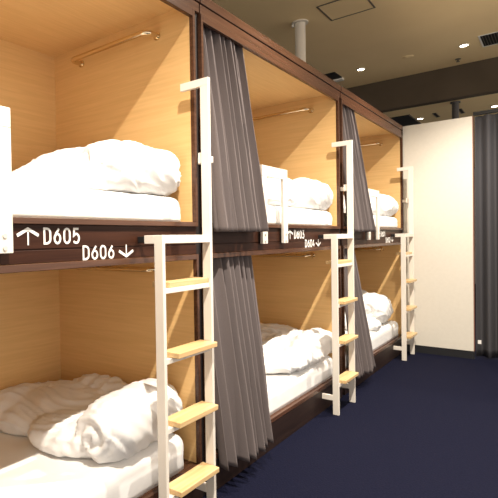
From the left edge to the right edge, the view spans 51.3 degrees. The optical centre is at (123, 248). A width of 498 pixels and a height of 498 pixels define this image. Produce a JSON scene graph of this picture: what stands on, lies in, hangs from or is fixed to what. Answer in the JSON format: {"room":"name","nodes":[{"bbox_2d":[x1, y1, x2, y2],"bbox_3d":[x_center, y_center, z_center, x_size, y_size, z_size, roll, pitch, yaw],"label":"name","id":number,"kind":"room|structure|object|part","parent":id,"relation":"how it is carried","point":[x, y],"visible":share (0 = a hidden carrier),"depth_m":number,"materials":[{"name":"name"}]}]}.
{"room":"dormitory","nodes":[
{"label":"dormitory","id":0,"kind":"room"},
{"bbox_2d":[202,284,497,497],"bbox_3d":[2.584,1.219,6.449,10.000,0.100,19.000,0,1,42],"label":"floor","id":1,"kind":"structure","parent":0,"point":[424,425],"depth_m":3.14,"materials":[{"name":"blue carpet"}]},
{"bbox_2d":[0,0,204,497],"bbox_3d":[-0.690,0.016,2.087,1.070,2.571,2.114,0,1,42],"label":"pod","id":2,"kind":"object","parent":1,"relation":"on","point":[77,296],"visible":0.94,"depth_m":2.72,"materials":[{"name":"brown wood"}]},
{"bbox_2d":[0,106,12,253],"bbox_3d":[-0.493,-0.219,1.487,0.022,0.476,0.362,0,1,42],"label":"guard rail","id":3,"kind":"object","parent":2,"relation":"attached to","point":[6,215],"visible":1,"depth_m":1.60,"materials":[{"name":"beige paint"}]},
{"bbox_3d":[-1.113,-0.649,2.404,0.020,1.123,2.022,0,1,42],"label":"panel","id":4,"kind":"part","parent":2,"relation":"part of","materials":[{"name":"brown wood"}]},
{"bbox_3d":[-1.090,0.559,2.424,0.020,1.108,2.022,0,1,42],"label":"panel","id":5,"kind":"part","parent":2,"relation":"part of","materials":[{"name":"brown wood"}]},
{"bbox_3d":[-0.733,-1.204,2.047,1.026,0.015,2.022,0,1,42],"label":"ceiling panel","id":6,"kind":"part","parent":2,"relation":"part of","materials":[{"name":"brown wood"}]},
{"bbox_2d":[0,431,183,497],"bbox_3d":[-0.699,1.026,2.065,0.996,0.169,1.945,0,1,42],"label":"mattress","id":7,"kind":"object","parent":2,"relation":"on","point":[26,471],"visible":0.41,"depth_m":2.12,"materials":[{"name":"white fabric"}]},
{"bbox_2d":[0,373,181,463],"bbox_3d":[-0.254,0.786,2.551,1.048,0.273,0.719,0,1,42],"label":"duvet","id":8,"kind":"object","parent":7,"relation":"on","point":[101,418],"visible":0.95,"depth_m":2.27,"materials":[{"name":"white fabric"}]},
{"bbox_2d":[12,182,180,221],"bbox_3d":[-0.715,-0.173,2.053,0.986,0.129,1.955,0,1,42],"label":"mattress","id":9,"kind":"object","parent":2,"relation":"on","point":[28,200],"visible":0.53,"depth_m":1.96,"materials":[{"name":"white fabric"}]},
{"bbox_2d":[12,139,180,196],"bbox_3d":[-0.392,-0.376,2.409,1.020,0.250,1.056,0,1,42],"label":"duvet","id":10,"kind":"object","parent":9,"relation":"on","point":[126,166],"visible":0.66,"depth_m":2.14,"materials":[{"name":"white fabric"}]},
{"bbox_3d":[-0.329,-0.018,1.726,0.022,0.137,2.058,0,1,42],"label":"fascia panel","id":11,"kind":"part","parent":2,"relation":"part of","materials":[{"name":"brown wood"}]},
{"bbox_3d":[-0.307,0.594,1.727,0.023,1.085,2.058,0,1,42],"label":"frame","id":12,"kind":"part","parent":2,"relation":"part of","materials":[{"name":"brown wood"}]},
{"bbox_3d":[-0.330,-0.627,1.707,0.023,1.082,2.058,0,1,42],"label":"frame","id":13,"kind":"part","parent":2,"relation":"part of","materials":[{"name":"brown wood"}]},
{"bbox_3d":[-0.076,-1.115,2.747,0.604,0.028,0.100,0,1,42],"label":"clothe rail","id":14,"kind":"part","parent":2,"relation":"part of","materials":[{"name":"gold metal"}]},
{"bbox_3d":[-0.053,0.107,2.767,0.604,0.028,0.100,0,1,42],"label":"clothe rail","id":15,"kind":"part","parent":2,"relation":"part of","materials":[{"name":"gold metal"}]},
{"bbox_3d":[-0.052,-0.675,2.823,1.046,1.123,0.016,0,1,42],"label":"panel","id":16,"kind":"part","parent":2,"relation":"part of","materials":[{"name":"brown wood"}]},
{"bbox_3d":[-0.029,0.532,2.843,1.046,1.108,0.016,0,1,42],"label":"panel","id":17,"kind":"part","parent":2,"relation":"part of","materials":[{"name":"brown wood"}]},
{"bbox_2d":[138,77,218,497],"bbox_3d":[0.278,0.237,2.276,0.189,2.086,0.485,0,1,42],"label":"ladder","id":18,"kind":"object","parent":2,"relation":"attached to","point":[196,477],"visible":1,"depth_m":2.24,"materials":[{"name":"beige paint"}]},
{"bbox_3d":[0.078,-0.040,2.135,0.039,0.027,0.014,0,1,42],"label":"mounting plate","id":19,"kind":"part","parent":18,"relation":"part of","materials":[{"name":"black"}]},
{"bbox_3d":[0.340,-0.790,2.374,0.158,0.037,0.020,0,1,42],"label":"grab handle","id":20,"kind":"part","parent":18,"relation":"part of","materials":[{"name":"beige paint"}]},
{"bbox_3d":[-0.336,-1.220,1.723,0.050,0.102,2.105,0,1,42],"label":"cornice","id":21,"kind":"part","parent":2,"relation":"part of","materials":[{"name":"brown wood"}]},
{"bbox_3d":[0.014,0.041,2.840,0.978,2.469,0.056,0,1,42],"label":"filler post","id":22,"kind":"part","parent":2,"relation":"part of","materials":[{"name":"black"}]},
{"bbox_2d":[197,0,341,494],"bbox_3d":[0.718,-0.037,3.665,1.070,2.571,2.114,0,1,42],"label":"pod","id":23,"kind":"object","parent":1,"relation":"on","point":[295,106],"visible":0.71,"depth_m":4.06,"materials":[{"name":"brown wood"}]},
{"bbox_2d":[203,25,268,231],"bbox_3d":[0.608,-0.655,2.726,0.234,1.120,0.531,0,1,42],"label":"curtain","id":24,"kind":"object","parent":23,"relation":"hanging from","point":[238,201],"visible":0.9,"depth_m":2.67,"materials":[{"name":"grey fabric"}]},
{"bbox_2d":[213,251,273,470],"bbox_3d":[0.638,0.563,2.750,0.250,1.127,0.545,0,1,42],"label":"curtain","id":25,"kind":"object","parent":23,"relation":"hanging from","point":[243,427],"visible":0.88,"depth_m":2.69,"materials":[{"name":"grey fabric"}]},
{"bbox_3d":[1.077,-0.680,3.284,0.023,1.082,2.058,0,1,42],"label":"frame","id":26,"kind":"part","parent":23,"relation":"part of","materials":[{"name":"brown wood"}]},
{"bbox_3d":[1.072,-1.272,3.301,0.050,0.102,2.105,0,1,42],"label":"cornice","id":27,"kind":"part","parent":23,"relation":"part of","materials":[{"name":"brown wood"}]},
{"bbox_3d":[1.079,-0.070,3.304,0.022,0.137,2.058,0,1,42],"label":"fascia panel","id":28,"kind":"part","parent":23,"relation":"part of","materials":[{"name":"brown wood"}]},
{"bbox_3d":[1.100,0.541,3.305,0.023,1.085,2.058,0,1,42],"label":"frame","id":29,"kind":"part","parent":23,"relation":"part of","materials":[{"name":"brown wood"}]},
{"bbox_2d":[212,205,331,225],"bbox_3d":[0.706,-0.226,3.645,0.986,0.129,1.955,0,1,42],"label":"mattress","id":30,"kind":"object","parent":23,"relation":"on","point":[296,216],"visible":0.09,"depth_m":3.55,"materials":[{"name":"white fabric"}]},
{"bbox_2d":[267,178,332,209],"bbox_3d":[0.998,-0.439,3.873,0.896,0.274,1.249,0,1,42],"label":"duvet","id":31,"kind":"object","parent":30,"relation":"on","point":[303,193],"visible":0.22,"depth_m":3.75,"materials":[{"name":"white fabric"}]},
{"bbox_2d":[215,356,332,448],"bbox_3d":[0.709,0.974,3.643,0.996,0.169,1.945,0,1,42],"label":"mattress","id":32,"kind":"object","parent":23,"relation":"on","point":[283,389],"visible":0.11,"depth_m":3.46,"materials":[{"name":"white fabric"}]},
{"bbox_2d":[260,323,331,373],"bbox_3d":[0.910,0.769,3.843,1.064,0.222,1.536,0,1,42],"label":"duvet","id":33,"kind":"object","parent":32,"relation":"on","point":[286,349],"visible":0.38,"depth_m":3.73,"materials":[{"name":"white fabric"}]},
{"bbox_2d":[260,165,287,243],"bbox_3d":[0.948,-0.273,3.103,0.022,0.476,0.362,0,1,42],"label":"guard rail","id":34,"kind":"object","parent":23,"relation":"attached to","point":[266,171],"visible":0.9,"depth_m":3.18,"materials":[{"name":"beige paint"}]},
{"bbox_3d":[1.355,0.055,4.345,0.604,0.028,0.100,0,1,42],"label":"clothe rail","id":35,"kind":"part","parent":23,"relation":"part of","materials":[{"name":"gold metal"}]},
{"bbox_3d":[1.332,-1.168,4.324,0.604,0.028,0.100,0,1,42],"label":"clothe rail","id":36,"kind":"part","parent":23,"relation":"part of","materials":[{"name":"gold metal"}]},
{"bbox_3d":[0.674,-1.256,3.625,1.026,0.015,2.022,0,1,42],"label":"ceiling panel","id":37,"kind":"part","parent":23,"relation":"part of","materials":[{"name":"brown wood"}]},
{"bbox_3d":[1.378,0.479,4.421,1.046,1.108,0.016,0,1,42],"label":"panel","id":38,"kind":"part","parent":23,"relation":"part of","materials":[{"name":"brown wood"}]},
{"bbox_3d":[1.355,-0.728,4.401,1.046,1.123,0.016,0,1,42],"label":"panel","id":39,"kind":"part","parent":23,"relation":"part of","materials":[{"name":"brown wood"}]},
{"bbox_2d":[318,140,358,415],"bbox_3d":[1.684,0.185,3.852,0.189,2.086,0.485,0,1,42],"label":"ladder","id":40,"kind":"object","parent":23,"relation":"attached to","point":[341,380],"visible":1,"depth_m":3.84,"materials":[{"name":"beige paint"}]},
{"bbox_3d":[1.746,-0.843,3.950,0.158,0.037,0.020,0,1,42],"label":"grab handle","id":41,"kind":"part","parent":40,"relation":"part of","materials":[{"name":"beige paint"}]},
{"bbox_2d":[339,86,402,394],"bbox_3d":[2.128,-0.089,5.246,1.070,2.571,2.114,0,1,42],"label":"pod","id":42,"kind":"object","parent":1,"relation":"on","point":[380,136],"visible":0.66,"depth_m":5.66,"materials":[{"name":"brown wood"}]},
{"bbox_2d":[342,105,375,231],"bbox_3d":[2.031,-0.709,4.327,0.217,1.118,0.584,0,1,42],"label":"curtain","id":43,"kind":"object","parent":42,"relation":"hanging from","point":[363,214],"visible":0.61,"depth_m":4.27,"materials":[{"name":"grey fabric"}]},
{"bbox_2d":[342,245,375,378],"bbox_3d":[2.047,0.511,4.328,0.236,1.127,0.521,0,1,37],"label":"curtain","id":44,"kind":"object","parent":42,"relation":"hanging from","point":[364,357],"visible":0.58,"depth_m":4.26,"materials":[{"name":"grey fabric"}]},
{"bbox_3d":[2.765,0.002,5.926,0.604,0.028,0.100,0,1,42],"label":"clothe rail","id":45,"kind":"part","parent":42,"relation":"part of","materials":[{"name":"gold metal"}]},
{"bbox_2d":[344,213,397,227],"bbox_3d":[2.117,-0.278,5.227,0.986,0.129,1.955,0,1,42],"label":"mattress","id":46,"kind":"object","parent":42,"relation":"on","point":[388,222],"visible":0.07,"depth_m":5.24,"materials":[{"name":"white fabric"}]},
{"bbox_2d":[344,194,398,216],"bbox_3d":[2.394,-0.484,5.438,0.922,0.261,1.348,0,1,42],"label":"duvet","id":47,"kind":"object","parent":46,"relation":"on","point":[388,206],"visible":0.16,"depth_m":5.34,"materials":[{"name":"white fabric"}]},
{"bbox_3d":[2.488,-0.732,4.866,0.023,1.082,2.058,0,1,42],"label":"frame","id":48,"kind":"part","parent":42,"relation":"part of","materials":[{"name":"brown wood"}]},
{"bbox_3d":[2.489,-0.123,4.885,0.022,0.137,2.058,0,1,42],"label":"fascia panel","id":49,"kind":"part","parent":42,"relation":"part of","materials":[{"name":"brown wood"}]},
{"bbox_3d":[2.482,-1.325,4.883,0.050,0.102,2.105,0,1,42],"label":"cornice","id":50,"kind":"part","parent":42,"relation":"part of","materials":[{"name":"brown wood"}]},
{"bbox_3d":[2.743,-1.220,5.906,0.604,0.028,0.100,0,1,42],"label":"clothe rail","id":51,"kind":"part","parent":42,"relation":"part of","materials":[{"name":"gold metal"}]},
{"bbox_2d":[345,320,397,368],"bbox_3d":[2.120,0.921,5.224,0.996,0.170,1.945,0,1,42],"label":"mattress","id":52,"kind":"object","parent":42,"relation":"on","point":[388,331],"visible":0.09,"depth_m":5.10,"materials":[{"name":"white fabric"}]},
{"bbox_2d":[345,290,393,330],"bbox_3d":[2.379,0.636,5.451,0.914,0.378,1.130,0,1,42],"label":"duvet","id":53,"kind":"object","parent":52,"relation":"on","point":[378,307],"visible":0.19,"depth_m":5.26,"materials":[{"name":"white fabric"}]},
{"bbox_3d":[2.511,0.489,4.886,0.023,1.085,2.058,0,1,42],"label":"frame","id":54,"kind":"part","parent":42,"relation":"part of","materials":[{"name":"brown wood"}]},
{"bbox_3d":[2.766,-0.780,5.982,1.046,1.123,0.016,0,1,42],"label":"panel","id":55,"kind":"part","parent":42,"relation":"part of","materials":[{"name":"brown wood"}]},
{"bbox_3d":[2.085,-1.309,5.206,1.026,0.015,2.022,0,1,42],"label":"ceiling panel","id":56,"kind":"part","parent":42,"relation":"part of","materials":[{"name":"brown wood"}]},
{"bbox_2d":[367,189,379,239],"bbox_3d":[2.380,-0.327,4.708,0.022,0.476,0.362,0,1,42],"label":"guard rail","id":57,"kind":"object","parent":42,"relation":"attached to","point":[373,193],"visible":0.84,"depth_m":4.79,"materials":[{"name":"beige paint"}]},
{"bbox_3d":[2.789,0.427,6.002,1.046,1.108,0.016,0,1,42],"label":"panel","id":58,"kind":"part","parent":42,"relation":"part of","materials":[{"name":"brown wood"}]},
{"bbox_2d":[391,166,416,360],"bbox_3d":[3.075,0.133,5.411,0.189,2.086,0.485,0,1,42],"label":"ladder","id":59,"kind":"object","parent":42,"relation":"attached to","point":[405,309],"visible":1,"depth_m":5.42,"materials":[{"name":"beige paint"}]},
{"bbox_3d":[3.136,-0.895,5.509,0.158,0.037,0.020,0,1,42],"label":"grab handle","id":60,"kind":"part","parent":59,"relation":"part of","materials":[{"name":"beige paint"}]},
{"bbox_2d":[450,101,460,118],"bbox_3d":[4.438,-0.414,6.590,0.120,3.088,0.120,0,1,42],"label":"column","id":61,"kind":"structure","parent":1,"relation":"on","point":[455,104],"depth_m":6.53,"materials":[{"name":"grey metal"}]},
{"bbox_2d":[212,0,497,88],"bbox_3d":[-0.216,-2.278,3.327,10.000,0.100,10.790,0,1,42],"label":"ceiling","id":62,"kind":"structure","parent":0,"point":[376,40],"depth_m":5.28,"materials":[{"name":"beige paint"}]},
{"bbox_2d":[292,19,307,61],"bbox_3d":[1.788,-1.820,4.993,0.156,0.944,0.156,0,1,42],"label":"support pole","id":63,"kind":"object","parent":62,"relation":"attached to","point":[300,35],"visible":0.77,"depth_m":4.95,"materials":[{"name":"beige metal"}]},
{"bbox_2d":[324,72,343,81],"bbox_3d":[2.832,-2.326,6.706,0.190,0.030,0.370,0,1,42],"label":"ceiling vent","id":64,"kind":"object","parent":62,"relation":"in","point":[334,76],"visible":0.75,"depth_m":6.68,"materials":[{"name":"black metal"}]},
{"bbox_2d":[316,0,375,20],"bbox_3d":[2.104,-2.291,4.675,0.410,0.005,0.410,0,1,42],"label":"access hatch","id":65,"kind":"object","parent":62,"relation":"attached to","point":[337,9],"visible":1,"depth_m":4.69,"materials":[{"name":"beige paint"}]},
{"bbox_2d":[402,55,413,58],"bbox_3d":[3.463,-2.334,6.015,0.132,0.014,0.132,0,1,42],"label":"smoke detector","id":66,"kind":"object","parent":62,"relation":"attached to","point":[407,56],"visible":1,"depth_m":5.99,"materials":[{"name":"white plastic"}]},
{"bbox_2d":[346,57,497,112],"bbox_3d":[3.329,-2.155,7.300,10.000,0.410,0.150,0,1,42],"label":"beam","id":67,"kind":"structure","parent":62,"relation":"attached to","point":[477,78],"depth_m":6.53,"materials":[{"name":"brown paint"}]},
{"bbox_2d":[459,43,469,47],"bbox_3d":[3.909,-2.340,5.671,0.104,0.008,0.104,0,1,42],"label":"recessed light","id":68,"kind":"object","parent":62,"relation":"in","point":[465,44],"visible":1,"depth_m":5.67,"materials":[{"name":"white plastic"}]},
{"bbox_2d":[473,108,497,115],"bbox_3d":[4.395,-1.881,4.663,1.800,0.910,0.040,0,1,42],"label":"rail","id":69,"kind":"object","parent":62,"relation":"hanging from","point":[490,111],"visible":1,"depth_m":5.18,"materials":[{"name":"black metal"}]},
{"bbox_2d":[475,113,497,357],"bbox_3d":[4.386,-0.134,4.710,1.688,2.555,0.094,0,1,42],"label":"curtain","id":70,"kind":"object","parent":69,"relation":"hanging from","point":[486,126],"visible":1,"depth_m":5.19,"materials":[{"name":"grey fabric"}]},
{"bbox_2d":[478,31,497,46],"bbox_3d":[4.218,-2.342,5.409,0.507,0.006,0.432,0,1,42],"label":"ceiling vent","id":71,"kind":"object","parent":62,"relation":"in","point":[489,39],"visible":1,"depth_m":5.51,"materials":[{"name":"black plastic"}]},
{"bbox_2d":[402,116,475,350],"bbox_3d":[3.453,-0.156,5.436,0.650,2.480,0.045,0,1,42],"label":"wall","id":72,"kind":"structure","parent":0,"point":[439,153],"depth_m":5.39,"materials":[{"name":"white paint"}]},
{"bbox_2d":[407,344,474,358],"bbox_3d":[3.481,1.126,5.457,0.656,0.085,0.041,0,1,42],"label":"baseboard","id":73,"kind":"structure","parent":72,"relation":"attached to","point":[418,348],"depth_m":5.40,"materials":[{"name":"black"}]},
{"bbox_2d":[472,116,474,350],"bbox_3d":[3.699,-0.157,5.218,0.008,2.480,0.045,0,1,42],"label":"trim","id":74,"kind":"structure","parent":72,"relation":"attached to","point":[472,116],"depth_m":5.20,"materials":[{"name":"brown"}]},
{"bbox_2d":[383,93,497,167],"bbox_3d":[6.114,-2.104,10.421,10.000,0.100,8.210,0,1,42],"label":"ceiling","id":75,"kind":"structure","parent":0,"point":[480,103],"depth_m":6.98,"materials":[{"name":"beige paint"}]},
{"bbox_2d":[391,114,421,125],"bbox_3d":[4.350,-1.971,7.783,0.510,0.012,1.130,0,1,42],"label":"ceiling vent","id":76,"kind":"object","parent":75,"relation":"in","point":[406,120],"visible":0.33,"depth_m":7.53,"materials":[{"name":"black metal"}]}
]}

